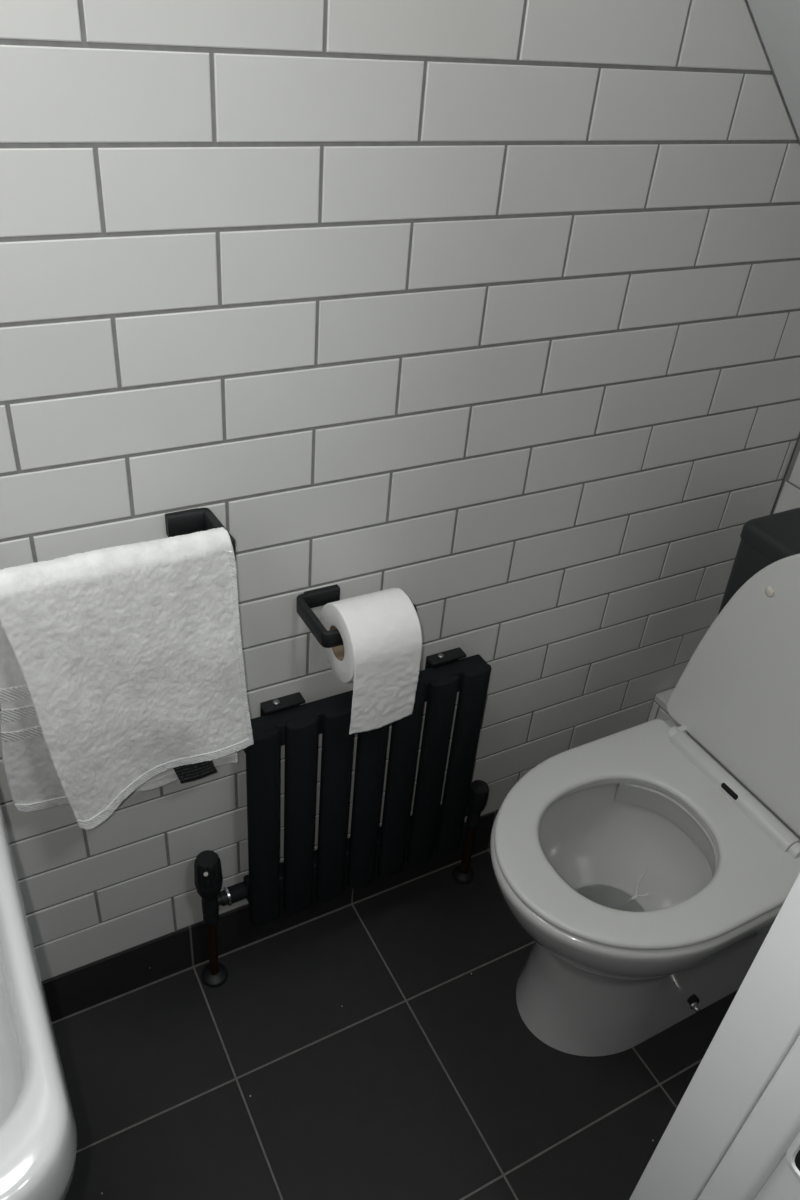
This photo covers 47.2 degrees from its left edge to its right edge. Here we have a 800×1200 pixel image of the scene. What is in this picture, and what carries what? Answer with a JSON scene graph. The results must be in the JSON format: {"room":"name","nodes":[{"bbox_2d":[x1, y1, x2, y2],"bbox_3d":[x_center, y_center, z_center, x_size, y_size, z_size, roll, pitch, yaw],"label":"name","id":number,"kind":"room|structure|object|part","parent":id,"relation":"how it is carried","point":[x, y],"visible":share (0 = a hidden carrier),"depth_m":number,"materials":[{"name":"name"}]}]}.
{"room":"bathroom","nodes":[
{"label":"bathroom","id":0,"kind":"room"},
{"bbox_2d":[52,849,738,1199],"bbox_3d":[0.369,1.260,0.879,2.029,0.080,2.450,-14,40,-25],"label":"floor","id":1,"kind":"structure","parent":0,"point":[378,1046],"depth_m":1.46,"materials":[{"name":"tile"}]},
{"bbox_2d":[490,507,799,1055],"bbox_3d":[0.443,0.323,1.398,0.665,0.853,0.383,-14,40,-25],"label":"toilet","id":2,"kind":"object","parent":1,"relation":"on","point":[648,866],"visible":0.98,"depth_m":1.42,"materials":[{"name":"white ceramic"}]},
{"bbox_3d":[0.342,0.349,1.349,0.429,0.013,0.367,-14,40,-25],"label":"seat","id":3,"kind":"part","parent":2,"relation":"part of","materials":[{"name":"white plastic"}]},
{"bbox_2d":[687,994,699,1004],"bbox_3d":[0.494,0.675,1.544,0.018,0.018,0.015,-14,40,-25],"label":"washer","id":4,"kind":"object","parent":2,"relation":"in","point":[692,999],"depth_m":1.54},
{"bbox_3d":[0.572,0.118,1.325,0.037,0.415,0.373,-14,40,-25],"label":"lid","id":5,"kind":"part","parent":2,"relation":"part of","materials":[{"name":"white plastic"}]},
{"bbox_3d":[0.683,-0.026,1.288,0.185,0.032,0.383,-14,40,-25],"label":"cistern lid","id":6,"kind":"part","parent":2,"relation":"part of","materials":[{"name":"black ceramic"}]},
{"bbox_2d":[0,0,799,980],"bbox_3d":[-0.116,-0.376,1.050,2.029,2.400,0.120,-14,40,-25],"label":"wall","id":7,"kind":"structure","parent":0,"point":[485,312],"depth_m":1.10,"materials":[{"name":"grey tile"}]},
{"bbox_2d":[165,507,235,561],"bbox_3d":[-0.340,-0.045,1.007,0.305,0.028,0.090,-14,40,-25],"label":"towel rail","id":8,"kind":"object","parent":7,"relation":"attached to","point":[189,521],"visible":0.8,"depth_m":1.08,"materials":[{"name":"black metal"}]},
{"bbox_2d":[0,527,253,829],"bbox_3d":[-0.324,0.111,1.083,0.294,0.404,0.072,-14,40,-25],"label":"towel","id":9,"kind":"object","parent":8,"relation":"hanging from","point":[122,672],"visible":1,"depth_m":1.04,"materials":[{"name":"fabric"}]},
{"bbox_2d":[42,809,498,1021],"bbox_3d":[-0.245,0.562,1.608,1.670,0.111,0.006,-14,40,-25],"label":"baseboard","id":10,"kind":"structure","parent":7,"relation":"attached to","point":[88,985],"depth_m":1.55,"materials":[{"name":"tile"}]},
{"bbox_2d":[296,584,416,647],"bbox_3d":[-0.058,0.013,1.235,0.143,0.024,0.099,-14,40,-25],"label":"toilet roll holder","id":11,"kind":"object","parent":7,"relation":"attached to","point":[318,597],"visible":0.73,"depth_m":1.22,"materials":[{"name":"black metal"}]},
{"bbox_3d":[-0.109,-0.006,1.255,0.050,0.024,0.004,-14,40,-25],"label":"wall plate","id":12,"kind":"part","parent":11,"relation":"part of","materials":[{"name":"black metal"}]},
{"bbox_2d":[320,588,421,734],"bbox_3d":[-0.042,0.074,1.228,0.098,0.178,0.108,-14,40,-25],"label":"toilet roll","id":13,"kind":"object","parent":11,"relation":"hanging from","point":[380,632],"visible":1,"depth_m":1.18,"materials":[{"name":"paper"}]},
{"bbox_2d":[227,647,490,925],"bbox_3d":[-0.065,0.306,1.486,0.454,0.442,0.061,-14,40,-25],"label":"radiator","id":14,"kind":"object","parent":7,"relation":"attached to","point":[282,720],"visible":0.86,"depth_m":1.45,"materials":[{"name":"black metal"}]},
{"bbox_2d":[194,850,231,987],"bbox_3d":[-0.301,0.519,1.486,0.056,0.314,0.044,-14,40,-25],"label":"radiator valve","id":15,"kind":"object","parent":14,"relation":"attached to","point":[208,878],"visible":1,"depth_m":1.45,"materials":[{"name":"black metal"}]},
{"bbox_2d":[452,780,488,884],"bbox_3d":[0.133,0.436,1.714,0.042,0.254,0.042,-14,40,-25],"label":"radiator valve","id":16,"kind":"object","parent":14,"relation":"attached to","point":[479,789],"visible":0.95,"depth_m":1.69,"materials":[{"name":"black metal"}]},
{"bbox_2d":[746,0,799,143],"bbox_3d":[0.143,-0.571,0.414,2.029,1.404,0.801,-14,40,-25],"label":"ceiling","id":17,"kind":"structure","parent":0,"point":[777,22],"depth_m":1.08,"materials":[{"name":"white paint"}]},
{"bbox_2d":[772,438,799,513],"bbox_3d":[1.230,0.512,0.985,0.100,1.250,2.200,-14,40,-25],"label":"wall","id":18,"kind":"structure","parent":0,"point":[789,495],"depth_m":1.62,"materials":[{"name":"grey tile"}]},
{"bbox_2d":[646,686,675,721],"bbox_3d":[0.732,0.481,1.696,0.160,0.298,0.710,-14,40,-25],"label":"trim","id":19,"kind":"structure","parent":18,"relation":"attached to","point":[658,709],"depth_m":1.82,"materials":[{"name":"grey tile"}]},
{"bbox_3d":[0.269,0.070,0.479,1.829,2.300,0.100,-14,40,-25],"label":"wall","id":20,"kind":"structure","parent":0,"visible":0},
{"bbox_2d":[629,873,799,1199],"bbox_3d":[0.052,0.224,0.405,0.836,2.100,0.170,-14,40,-25],"label":"door","id":21,"kind":"structure","parent":20,"relation":"in","point":[733,1133],"depth_m":0.78,"materials":[{"name":"white paint"}]},
{"bbox_3d":[0.331,0.449,0.733,0.003,0.068,0.039,-14,40,-25],"label":"strike plate","id":22,"kind":"part","parent":21,"relation":"part of","materials":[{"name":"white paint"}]},
{"bbox_3d":[-0.748,0.082,0.321,0.100,2.400,0.800,-14,40,-25],"label":"wall","id":23,"kind":"structure","parent":0,"visible":0},
{"bbox_2d":[0,805,76,1199],"bbox_3d":[-0.521,0.304,0.649,0.482,0.216,0.469,-14,40,-25],"label":"washbasin","id":24,"kind":"object","parent":23,"relation":"attached to","point":[38,1131],"visible":1,"depth_m":0.64,"materials":[{"name":"white ceramic"}]}
]}

